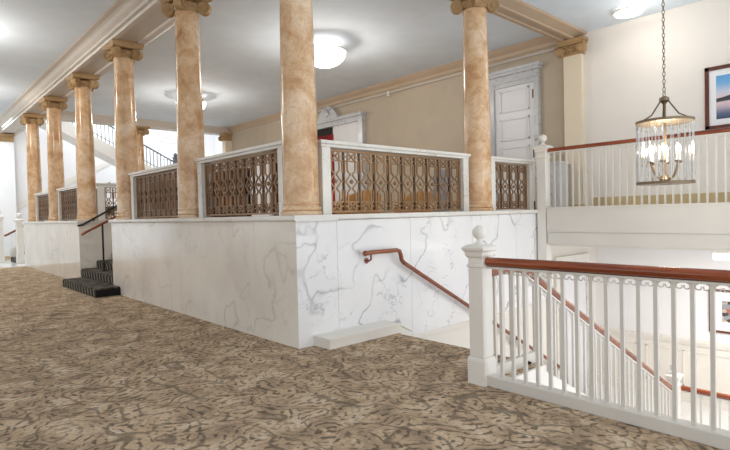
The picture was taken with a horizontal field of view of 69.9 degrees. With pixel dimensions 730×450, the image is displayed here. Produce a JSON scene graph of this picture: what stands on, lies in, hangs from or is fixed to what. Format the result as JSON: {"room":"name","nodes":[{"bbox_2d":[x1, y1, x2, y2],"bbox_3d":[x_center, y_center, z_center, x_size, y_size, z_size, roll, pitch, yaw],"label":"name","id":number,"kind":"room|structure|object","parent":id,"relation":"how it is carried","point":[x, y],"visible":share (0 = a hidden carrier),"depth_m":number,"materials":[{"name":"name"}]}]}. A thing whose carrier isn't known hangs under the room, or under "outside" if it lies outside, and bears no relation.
{"room":"historic interior","nodes":[
{"label":"historic interior","id":0,"kind":"room"},
{"bbox_2d":[0,259,24,267],"bbox_3d":[-12.586,1.438,17.973,15.200,0.246,4.700,-2,2,-42],"label":"floor","id":1,"kind":"structure","parent":0,"point":[7,263],"depth_m":17.31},
{"bbox_2d":[0,210,4,261],"bbox_3d":[-12.879,0.383,18.423,0.290,1.850,0.290,-2,2,-42],"label":"newel post","id":2,"kind":"object","parent":1,"relation":"on","point":[2,255],"visible":1,"depth_m":18.38,"materials":[{"name":"white paint"}]},
{"bbox_2d":[13,213,24,263],"bbox_3d":[-11.721,0.440,17.746,0.290,1.710,0.290,-2,2,-42],"label":"newel post","id":3,"kind":"object","parent":1,"relation":"on","point":[20,256],"visible":0.96,"depth_m":17.68,"materials":[{"name":"white paint"}]},
{"bbox_2d":[4,182,116,262],"bbox_3d":[-11.080,-0.207,19.322,3.692,2.906,1.170,-2,2,-42],"label":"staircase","id":4,"kind":"structure","parent":1,"relation":"on","point":[13,251],"depth_m":18.67,"materials":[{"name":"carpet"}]},
{"bbox_2d":[24,223,94,278],"bbox_3d":[-8.482,0.627,14.237,0.300,1.335,6.544,-2,2,-42],"label":"wall","id":5,"kind":"structure","parent":0,"point":[61,250],"depth_m":13.08,"materials":[{"name":"beige stone"}]},
{"bbox_2d":[22,220,104,223],"bbox_3d":[-8.429,-0.076,14.292,0.582,0.065,6.620,-2,2,-42],"label":"ledge","id":6,"kind":"object","parent":5,"relation":"on","point":[79,221],"visible":0.96,"depth_m":12.77,"materials":[{"name":"stone"}]},
{"bbox_2d":[19,113,44,221],"bbox_3d":[-10.385,-1.786,16.393,0.600,3.356,0.600,-2,2,-42],"label":"column","id":7,"kind":"structure","parent":6,"relation":"on","point":[32,121],"depth_m":16.23,"materials":[{"name":"beige stone"}]},
{"bbox_2d":[34,191,48,221],"bbox_3d":[-9.316,-0.534,15.277,0.200,0.850,2.250,-2,2,-42],"label":"grille panel","id":8,"kind":"object","parent":6,"relation":"on","point":[42,208],"visible":0.66,"depth_m":15.62,"materials":[{"name":"stone"}]},
{"bbox_2d":[38,195,48,220],"bbox_3d":[-9.315,-0.499,15.277,0.052,0.740,1.940,-2,2,-42],"label":"grille","id":9,"kind":"object","parent":8,"relation":"attached to","point":[43,207],"depth_m":15.52,"materials":[{"name":"brown metal"}]},
{"bbox_2d":[38,95,67,220],"bbox_3d":[-8.448,-1.786,14.261,0.600,3.356,0.600,-2,2,-42],"label":"column","id":10,"kind":"structure","parent":6,"relation":"on","point":[53,105],"depth_m":14.10,"materials":[{"name":"beige stone"}]},
{"bbox_2d":[56,185,77,220],"bbox_3d":[-7.365,-0.534,13.130,0.200,0.850,2.290,-2,2,-42],"label":"grille panel","id":11,"kind":"object","parent":6,"relation":"on","point":[65,212],"visible":0.72,"depth_m":13.37,"materials":[{"name":"stone"}]},
{"bbox_2d":[61,189,76,219],"bbox_3d":[-7.364,-0.499,13.131,0.052,0.740,1.980,-2,2,-42],"label":"grille","id":12,"kind":"object","parent":11,"relation":"attached to","point":[67,211],"depth_m":13.33,"materials":[{"name":"brown metal"}]},
{"bbox_2d":[65,72,99,220],"bbox_3d":[-6.484,-1.786,12.101,0.600,3.356,0.600,-2,2,-42],"label":"column","id":13,"kind":"structure","parent":6,"relation":"on","point":[83,84],"depth_m":11.95,"materials":[{"name":"beige stone"}]},
{"bbox_2d":[95,183,116,219],"bbox_3d":[-5.687,-0.560,12.473,1.320,0.850,0.200,-2,2,-42],"label":"grille panel","id":14,"kind":"object","parent":6,"relation":"on","point":[101,187],"visible":0.25,"depth_m":12.08,"materials":[{"name":"wood"}]},
{"bbox_2d":[104,187,116,218],"bbox_3d":[-5.686,-0.525,12.474,1.010,0.740,0.050,-2,2,-42],"label":"grille","id":15,"kind":"object","parent":14,"relation":"attached to","point":[113,211],"depth_m":12.22,"materials":[{"name":"brown metal"}]},
{"bbox_2d":[93,223,111,267],"bbox_3d":[-5.590,0.595,12.541,1.700,1.335,0.150,-2,2,-42],"label":"wall","id":16,"kind":"structure","parent":0,"point":[107,226],"depth_m":12.04,"materials":[{"name":"beige stone"}]},
{"bbox_2d":[14,122,214,236],"bbox_3d":[-13.523,-2.316,20.162,17.000,7.200,0.200,-2,2,-42],"label":"wall","id":17,"kind":"structure","parent":0,"point":[107,174],"depth_m":21.37,"materials":[{"name":"white paint"}]},
{"bbox_2d":[0,133,16,259],"bbox_3d":[-13.562,-1.064,19.715,0.640,4.720,0.380,-2,2,-42],"label":"pilaster","id":18,"kind":"object","parent":17,"relation":"attached to","point":[8,209],"visible":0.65,"depth_m":19.68,"materials":[{"name":"paint"}]},
{"bbox_2d":[16,131,176,209],"bbox_3d":[-11.155,-2.510,22.159,6.800,3.990,0.030,-2,2,-42],"label":"trim","id":19,"kind":"structure","parent":17,"relation":"attached to","point":[100,166],"depth_m":22.13,"materials":[{"name":"white paint"}]},
{"bbox_2d":[160,142,176,165],"bbox_3d":[-9.046,-3.010,24.204,0.900,1.600,0.120,-2,2,-42],"label":"window","id":20,"kind":"structure","parent":17,"relation":"in","point":[168,143],"depth_m":24.15,"materials":[{"name":"white paint"}]},
{"bbox_2d":[111,222,298,348],"bbox_3d":[-2.658,0.627,7.828,0.300,1.335,6.124,-2,2,-42],"label":"wall","id":21,"kind":"structure","parent":0,"point":[240,276],"depth_m":6.76,"materials":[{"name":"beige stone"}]},
{"bbox_2d":[108,214,337,222],"bbox_3d":[-2.597,-0.076,7.875,0.582,0.065,6.202,-2,2,-42],"label":"ledge","id":22,"kind":"object","parent":21,"relation":"on","point":[291,218],"visible":0.91,"depth_m":6.20,"materials":[{"name":"stone"}]},
{"bbox_2d":[101,39,143,219],"bbox_3d":[-4.580,-1.786,10.007,0.600,3.356,0.600,-2,2,-42],"label":"column","id":23,"kind":"structure","parent":22,"relation":"on","point":[124,53],"depth_m":9.85,"materials":[{"name":"beige stone"}]},
{"bbox_2d":[128,163,178,218],"bbox_3d":[-3.528,-0.534,8.909,0.200,0.850,2.300,-2,2,-42],"label":"grille panel","id":24,"kind":"object","parent":22,"relation":"on","point":[139,197],"visible":0.91,"depth_m":8.97,"materials":[{"name":"metal"}]},
{"bbox_2d":[159,0,211,217],"bbox_3d":[-2.643,-1.786,7.875,0.600,3.356,0.600,-2,2,-42],"label":"column","id":25,"kind":"structure","parent":22,"relation":"on","point":[189,103],"depth_m":7.72,"materials":[{"name":"beige stone"}]},
{"bbox_2d":[195,140,283,217],"bbox_3d":[-1.618,-0.534,6.807,0.200,0.850,2.300,-2,2,-42],"label":"grille panel","id":26,"kind":"object","parent":22,"relation":"on","point":[206,166],"visible":0.93,"depth_m":6.76,"materials":[{"name":"metal"}]},
{"bbox_2d":[205,151,278,215],"bbox_3d":[-1.617,-0.499,6.808,0.052,0.740,1.990,-2,2,-42],"label":"grille","id":27,"kind":"object","parent":26,"relation":"attached to","point":[210,167],"depth_m":6.76,"materials":[{"name":"brown metal"}]},
{"bbox_2d":[274,160,278,215],"bbox_3d":[-1.045,-0.288,6.598,0.110,1.220,0.340,-2,2,-42],"label":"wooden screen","id":28,"kind":"object","parent":22,"relation":"on","point":[277,160],"visible":0.02,"depth_m":6.63,"materials":[{"name":"brown wood"}]},
{"bbox_2d":[280,0,321,215],"bbox_3d":[-0.746,-1.786,5.788,0.600,3.356,0.600,-2,2,-42],"label":"column","id":29,"kind":"structure","parent":22,"relation":"on","point":[297,57],"depth_m":5.63,"materials":[{"name":"beige stone"}]},
{"bbox_2d":[215,135,222,170],"bbox_3d":[-5.763,-2.586,24.107,0.200,7.200,4.400,-2,2,-42],"label":"wall","id":30,"kind":"structure","parent":0,"point":[218,144],"depth_m":25.44,"materials":[{"name":"white paint"}]},
{"bbox_2d":[0,0,543,127],"bbox_3d":[-3.846,-3.737,8.146,15.250,0.200,22.200,-2,2,-42],"label":"ceiling","id":31,"kind":"structure","parent":0,"point":[382,40],"depth_m":10.99,"materials":[{"name":"paint"}]},
{"bbox_2d":[0,0,174,135],"bbox_3d":[-7.312,-3.543,12.943,1.160,0.230,18.840,-2,2,-42],"label":"beam","id":32,"kind":"structure","parent":31,"relation":"attached to","point":[139,21],"depth_m":10.53,"materials":[{"name":"grey paint"}]},
{"bbox_2d":[42,111,228,135],"bbox_3d":[-7.982,-3.645,18.874,6.550,0.250,0.560,-2,2,-42],"label":"beam","id":33,"kind":"structure","parent":31,"relation":"attached to","point":[66,116],"depth_m":18.71,"materials":[{"name":"grey paint"}]},
{"bbox_2d":[314,40,345,67],"bbox_3d":[-0.830,-3.495,10.753,0.906,0.540,0.906,-2,2,-42],"label":"ceiling light","id":34,"kind":"object","parent":31,"relation":"attached to","point":[326,56],"visible":0.8,"depth_m":10.48,"materials":[{"name":"white paint"}]},
{"bbox_2d":[491,0,586,41],"bbox_3d":[1.550,-3.648,8.052,7.000,0.230,0.600,-2,2,-42],"label":"beam","id":35,"kind":"structure","parent":31,"relation":"attached to","point":[519,12],"depth_m":9.28,"materials":[{"name":"beige paint"}]},
{"bbox_2d":[0,266,722,449],"bbox_3d":[-5.860,1.533,6.114,9.200,0.250,21.900,-2,2,-42],"label":"floor","id":36,"kind":"structure","parent":0,"point":[79,371],"depth_m":4.17,"materials":[{"name":"carpet"}]},
{"bbox_2d":[62,254,120,297],"bbox_3d":[-4.878,0.794,11.231,2.460,0.960,2.737,-2,2,-42],"label":"steps","id":37,"kind":"structure","parent":36,"relation":"on","point":[94,282],"depth_m":10.44,"materials":[{"name":"carpet"}]},
{"bbox_2d":[77,205,116,226],"bbox_3d":[-5.839,-0.239,12.146,1.563,1.110,0.105,-2,2,-42],"label":"handrail","id":38,"kind":"object","parent":37,"relation":"on","point":[110,209],"visible":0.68,"depth_m":11.87,"materials":[{"name":"black metal"}]},
{"bbox_2d":[81,216,115,270],"bbox_3d":[-5.451,0.290,11.215,1.169,1.354,0.095,-2,2,-42],"label":"handrail","id":39,"kind":"object","parent":37,"relation":"on","point":[114,217],"visible":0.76,"depth_m":11.09,"materials":[{"name":"brown wood"}]},
{"bbox_2d":[461,225,497,386],"bbox_3d":[0.942,0.644,4.255,0.212,1.283,0.212,-2,2,-42],"label":"newel post","id":40,"kind":"object","parent":36,"relation":"on","point":[481,361],"visible":0.98,"depth_m":4.20,"materials":[{"name":"white paint"}]},
{"bbox_2d":[516,364,545,385],"bbox_3d":[0.667,1.421,5.272,0.710,0.300,2.124,-2,2,-42],"label":"fascia","id":41,"kind":"object","parent":36,"relation":"attached to","point":[532,372],"visible":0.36,"depth_m":4.58,"materials":[{"name":"white paint"}]},
{"bbox_2d":[485,257,729,449],"bbox_3d":[2.181,0.772,2.898,0.100,1.028,3.525,-2,2,-42],"label":"balustrade","id":42,"kind":"object","parent":36,"relation":"on","point":[713,436],"visible":1,"depth_m":3.48,"materials":[{"name":"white wood"}]},
{"bbox_2d":[296,213,596,374],"bbox_3d":[1.827,1.618,7.965,7.047,3.535,0.300,-2,2,-42],"label":"wall","id":43,"kind":"structure","parent":0,"point":[337,290],"depth_m":6.56,"materials":[{"name":"white stone"}]},
{"bbox_2d":[313,320,412,349],"bbox_3d":[0.011,1.286,5.920,1.260,0.252,0.285,-2,2,-42],"label":"baseboard","id":44,"kind":"structure","parent":43,"relation":"attached to","point":[335,339],"depth_m":5.75,"materials":[{"name":"white paint"}]},
{"bbox_2d":[338,210,537,219],"bbox_3d":[1.268,-0.162,7.591,4.760,0.065,0.582,-2,2,-42],"label":"ledge","id":45,"kind":"object","parent":43,"relation":"on","point":[458,213],"visible":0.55,"depth_m":6.79,"materials":[{"name":"stone"}]},
{"bbox_2d":[317,139,470,214],"bbox_3d":[0.482,-0.586,6.904,2.800,0.850,0.200,-2,2,-42],"label":"grille panel","id":46,"kind":"object","parent":45,"relation":"on","point":[326,148],"visible":0.98,"depth_m":6.73,"materials":[{"name":"stone"}]},
{"bbox_2d":[450,0,498,210],"bbox_3d":[1.709,-1.893,8.020,0.600,3.356,0.600,-2,2,-42],"label":"column","id":47,"kind":"structure","parent":45,"relation":"on","point":[476,99],"depth_m":7.86,"materials":[{"name":"beige stone"}]},
{"bbox_2d":[491,156,534,210],"bbox_3d":[2.386,-0.669,8.636,1.330,0.850,0.200,-2,2,-42],"label":"grille panel","id":48,"kind":"object","parent":45,"relation":"on","point":[527,203],"visible":0.94,"depth_m":8.68,"materials":[{"name":"stone"}]},
{"bbox_2d":[495,163,526,208],"bbox_3d":[2.387,-0.634,8.636,1.020,0.740,0.040,-2,2,-42],"label":"grille","id":49,"kind":"object","parent":48,"relation":"attached to","point":[517,202],"depth_m":8.68,"materials":[{"name":"brown metal"}]},
{"bbox_2d":[532,134,552,284],"bbox_3d":[2.959,-0.250,8.643,0.246,2.486,0.246,-2,2,-42],"label":"newel post","id":50,"kind":"object","parent":45,"relation":"attached to","point":[542,157],"visible":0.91,"depth_m":8.58,"materials":[{"name":"white paint"}]},
{"bbox_2d":[363,248,559,368],"bbox_3d":[1.734,1.434,7.597,4.712,2.436,0.118,-2,2,-42],"label":"handrail","id":51,"kind":"object","parent":43,"relation":"attached to","point":[390,250],"visible":0.59,"depth_m":6.57,"materials":[{"name":"brown wood"}]},
{"bbox_2d":[412,301,545,337],"bbox_3d":[1.823,1.367,7.739,3.840,0.045,0.030,-2,2,-42],"label":"trim","id":52,"kind":"structure","parent":43,"relation":"attached to","point":[441,329],"depth_m":7.09,"materials":[{"name":"white paint"}]},
{"bbox_2d":[553,253,589,390],"bbox_3d":[3.791,1.825,9.507,1.300,2.560,0.060,-2,2,-42],"label":"door","id":53,"kind":"structure","parent":43,"relation":"in","point":[583,257],"depth_m":9.51,"materials":[{"name":"white paint"}]},
{"bbox_2d":[232,0,729,344],"bbox_3d":[1.872,-0.405,13.208,0.200,6.950,22.000,-2,2,-42],"label":"wall","id":54,"kind":"structure","parent":0,"point":[623,70],"depth_m":9.72,"materials":[{"name":"beige paint"}]},
{"bbox_2d":[218,132,232,169],"bbox_3d":[-5.514,-1.760,20.806,0.418,3.760,0.450,-2,2,-42],"label":"pilaster","id":55,"kind":"object","parent":54,"relation":"attached to","point":[226,138],"visible":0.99,"depth_m":20.71,"materials":[{"name":"yellow paint"}]},
{"bbox_2d":[248,155,273,215],"bbox_3d":[-3.869,-1.380,19.240,0.120,2.990,1.750,-2,2,-42],"label":"door","id":56,"kind":"structure","parent":54,"relation":"in","point":[267,165],"depth_m":19.09,"materials":[{"name":"grey wood"}]},
{"bbox_2d":[317,106,366,213],"bbox_3d":[-1.094,-1.758,16.094,0.220,3.750,3.260,-2,2,-42],"label":"door","id":57,"kind":"structure","parent":54,"relation":"in","point":[331,125],"depth_m":15.61,"materials":[{"name":"white paint"}]},
{"bbox_2d":[317,134,334,213],"bbox_3d":[-1.462,-1.350,16.593,0.100,2.850,1.595,-2,2,-42],"label":"curtain","id":58,"kind":"object","parent":57,"relation":"hanging from","point":[324,136],"depth_m":16.01,"materials":[{"name":"red fabric"}]},
{"bbox_2d":[227,36,558,132],"bbox_3d":[-0.797,-3.768,15.716,0.160,0.210,13.900,-2,2,-42],"label":"crown molding","id":59,"kind":"structure","parent":54,"relation":"attached to","point":[542,42],"depth_m":13.39,"materials":[{"name":"beige paint"}]},
{"bbox_2d":[278,48,555,122],"bbox_3d":[0.410,-3.553,14.413,0.100,0.140,10.250,-2,2,-42],"label":"pipe","id":60,"kind":"object","parent":54,"relation":"attached to","point":[552,49],"visible":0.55,"depth_m":12.92,"materials":[{"name":"beige metal"}]},
{"bbox_2d":[489,61,543,214],"bbox_3d":[3.218,-1.633,11.378,0.190,3.500,1.400,-2,2,-42],"label":"door","id":61,"kind":"structure","parent":54,"relation":"in","point":[514,92],"depth_m":11.33,"materials":[{"name":"white paint"}]},
{"bbox_2d":[556,36,587,206],"bbox_3d":[4.108,-1.962,10.322,0.268,3.360,0.550,-2,2,-42],"label":"pilaster","id":62,"kind":"object","parent":54,"relation":"attached to","point":[572,51],"visible":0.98,"depth_m":10.29,"materials":[{"name":"yellow paint"}]},
{"bbox_2d":[593,192,729,205],"bbox_3d":[6.814,-0.422,7.599,0.030,0.230,7.050,-2,2,-42],"label":"baseboard","id":63,"kind":"structure","parent":54,"relation":"attached to","point":[721,196],"depth_m":9.26,"materials":[{"name":"beige wood"}]},
{"bbox_2d":[597,326,729,410],"bbox_3d":[6.884,2.522,7.629,0.075,1.100,7.000,-2,2,-42],"label":"wainscot","id":64,"kind":"structure","parent":54,"relation":"attached to","point":[683,344],"depth_m":9.10,"materials":[{"name":"white paint"}]},
{"bbox_2d":[704,64,729,129],"bbox_3d":[6.157,-2.101,8.238,0.035,1.030,1.380,-2,2,-42],"label":"framed picture","id":65,"kind":"object","parent":54,"relation":"attached to","point":[717,78],"visible":0.85,"depth_m":8.62,"materials":[{"name":"red wood"}]},
{"bbox_2d":[716,74,729,118],"bbox_3d":[6.157,-2.101,8.238,0.002,0.710,1.060,-2,2,-42],"label":"print","id":66,"kind":"object","parent":65,"relation":"attached to","point":[722,80],"depth_m":8.56},
{"bbox_2d":[709,289,729,333],"bbox_3d":[6.082,1.432,8.489,0.035,0.720,0.850,-2,2,-42],"label":"framed picture","id":67,"kind":"object","parent":54,"relation":"attached to","point":[722,298],"visible":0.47,"depth_m":8.66,"materials":[{"name":"red wood"}]},
{"bbox_2d":[722,301,729,322],"bbox_3d":[6.083,1.432,8.489,0.002,0.350,0.480,-2,2,-42],"label":"print","id":68,"kind":"object","parent":67,"relation":"attached to","point":[725,304],"depth_m":8.63},
{"bbox_2d":[522,0,701,31],"bbox_3d":[4.169,-3.706,5.242,7.300,0.113,7.120,-2,2,-42],"label":"ceiling","id":69,"kind":"structure","parent":0,"point":[587,15],"depth_m":9.01,"materials":[{"name":"paint"}]},
{"bbox_2d":[612,5,644,18],"bbox_3d":[4.550,-3.653,9.021,0.510,0.075,0.510,-2,2,-42],"label":"ceiling light","id":70,"kind":"object","parent":69,"relation":"attached to","point":[629,11],"visible":1,"depth_m":8.92,"materials":[{"name":"white paint"}]},
{"bbox_2d":[614,8,642,18],"bbox_3d":[4.550,-3.640,9.021,0.460,0.050,0.460,-2,2,-42],"label":"diffuser","id":71,"kind":"object","parent":70,"relation":"attached to","point":[622,13],"depth_m":8.94,"materials":[{"name":"white"}]},
{"bbox_2d":[635,0,695,185],"bbox_3d":[3.267,-2.043,5.720,0.572,3.189,0.572,-2,2,-42],"label":"chandelier","id":72,"kind":"object","parent":69,"relation":"hanging from","point":[663,121],"visible":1,"depth_m":5.71,"materials":[{"name":"gold metal"}]},
{"bbox_2d":[563,232,676,233],"bbox_3d":[6.022,0.004,6.846,2.240,0.510,7.000,-2,2,-42],"label":"floor","id":73,"kind":"structure","parent":0,"point":[563,232],"depth_m":7.34,"materials":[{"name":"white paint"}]},
{"bbox_2d":[546,202,729,248],"bbox_3d":[5.288,0.009,6.037,0.155,0.600,6.790,-2,2,-42],"label":"fascia","id":74,"kind":"object","parent":73,"relation":"attached to","point":[696,225],"visible":1,"depth_m":7.41,"materials":[{"name":"white paint"}]},
{"bbox_2d":[547,127,729,206],"bbox_3d":[4.476,-0.765,6.934,0.066,0.971,4.410,-2,2,-42],"label":"balustrade","id":75,"kind":"object","parent":74,"relation":"on","point":[724,131],"visible":0.96,"depth_m":7.55,"materials":[{"name":"white wood"}]},
{"bbox_2d":[550,244,729,250],"bbox_3d":[6.070,0.282,6.889,2.130,0.050,7.000,-2,2,-42],"label":"ceiling","id":76,"kind":"structure","parent":0,"point":[550,244],"depth_m":7.54,"materials":[{"name":"white paint"}]},
{"bbox_2d":[711,251,729,260],"bbox_3d":[5.270,0.399,6.756,0.360,0.140,1.280,-2,2,-42],"label":"strip light","id":77,"kind":"object","parent":76,"relation":"attached to","point":[717,255],"visible":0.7,"depth_m":7.03,"materials":[{"name":"white paint"}]},
{"bbox_2d":[581,382,728,429],"bbox_3d":[6.046,3.234,6.867,2.385,0.250,7.000,-2,2,-42],"label":"floor","id":78,"kind":"structure","parent":0,"point":[685,407],"depth_m":8.69,"materials":[{"name":"stone"}]},
{"bbox_2d":[546,372,586,395],"bbox_3d":[2.218,2.329,6.699,3.485,2.150,2.099,-2,2,-42],"label":"staircase","id":79,"kind":"structure","parent":78,"relation":"on","point":[557,383],"depth_m":4.91,"materials":[{"name":"stone"}]},
{"bbox_2d":[492,269,671,415],"bbox_3d":[2.652,1.779,5.809,4.396,2.969,0.075,-2,2,-42],"label":"balustrade","id":80,"kind":"object","parent":79,"relation":"on","point":[556,298],"visible":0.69,"depth_m":5.24,"materials":[{"name":"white wood"}]},
{"bbox_2d":[664,364,683,417],"bbox_3d":[4.348,2.543,7.352,0.191,1.192,0.191,-2,2,-42],"label":"newel post","id":81,"kind":"object","parent":78,"relation":"on","point":[668,375],"visible":0.3,"depth_m":7.32,"materials":[{"name":"white paint"}]},
{"bbox_2d":[681,385,729,430],"bbox_3d":[5.394,2.685,6.208,0.090,0.907,2.900,-2,2,-42],"label":"balustrade","id":82,"kind":"object","parent":78,"relation":"on","point":[720,396],"visible":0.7,"depth_m":7.02,"materials":[{"name":"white wood"}]},
{"bbox_3d":[-7.277,-1.534,23.406,3.050,0.300,1.600,-2,2,-42],"label":"floor","id":83,"kind":"structure","parent":0,"visible":0},
{"bbox_2d":[39,120,176,176],"bbox_3d":[-10.158,-3.121,20.740,5.034,3.924,1.470,-2,2,-42],"label":"staircase","id":84,"kind":"structure","parent":83,"relation":"on","point":[104,151],"depth_m":20.09,"materials":[{"name":"white paint"}]},
{"bbox_3d":[-3.088,0.346,13.532,6.750,0.250,14.550,-2,2,-42],"label":"platform","id":85,"kind":"object","parent":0,"visible":0},
{"bbox_2d":[67,189,97,220],"bbox_3d":[-7.612,-0.280,13.913,0.110,1.200,3.240,-2,2,-42],"label":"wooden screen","id":86,"kind":"object","parent":85,"relation":"on","point":[96,189],"visible":0.04,"depth_m":12.74,"materials":[{"name":"brown wood"}]},
{"bbox_2d":[143,179,177,218],"bbox_3d":[-3.560,-0.280,9.454,0.110,1.200,2.290,-2,2,-42],"label":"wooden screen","id":87,"kind":"object","parent":85,"relation":"on","point":[173,179],"visible":0.04,"depth_m":9.58,"materials":[{"name":"brown wood"}]},
{"bbox_2d":[211,168,250,216],"bbox_3d":[-1.955,-0.233,7.602,0.110,1.110,1.090,-2,2,-42],"label":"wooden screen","id":88,"kind":"object","parent":85,"relation":"on","point":[240,170],"visible":0.09,"depth_m":7.49,"materials":[{"name":"brown wood"}]},
{"bbox_2d":[335,190,380,219],"bbox_3d":[-0.124,-0.136,8.261,0.760,0.800,0.761,-1,1,12],"label":"armchair","id":89,"kind":"object","parent":85,"relation":"on","point":[366,194],"visible":0.2,"depth_m":7.93,"materials":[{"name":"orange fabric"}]},
{"bbox_2d":[393,191,433,217],"bbox_3d":[0.815,-0.177,9.114,0.760,0.800,0.761,-1,1,12],"label":"armchair","id":90,"kind":"object","parent":85,"relation":"on","point":[420,194],"visible":0.14,"depth_m":8.78,"materials":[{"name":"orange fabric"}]},
{"bbox_2d":[433,170,451,211],"bbox_3d":[1.321,-0.427,10.094,0.500,1.234,0.568,-2,2,-42],"label":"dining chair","id":91,"kind":"object","parent":85,"relation":"on","point":[442,171],"visible":0.13,"depth_m":9.88,"materials":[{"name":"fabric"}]},
{"bbox_2d":[535,161,569,206],"bbox_3d":[3.745,-0.559,10.404,0.410,1.370,0.510,-2,2,-42],"label":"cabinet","id":92,"kind":"object","parent":85,"relation":"on","point":[563,174],"visible":0.23,"depth_m":10.21,"materials":[{"name":"white wood"}]},
{"bbox_3d":[-8.027,0.513,18.974,6.750,1.335,0.148,-2,2,-42],"label":"wall","id":93,"kind":"structure","parent":0,"visible":0},
{"bbox_2d":[136,125,149,218],"bbox_3d":[-8.109,-1.894,18.867,0.600,3.356,0.600,-2,2,-42],"label":"column","id":94,"kind":"structure","parent":93,"relation":"on","point":[142,131],"depth_m":18.73,"materials":[{"name":"beige stone"}]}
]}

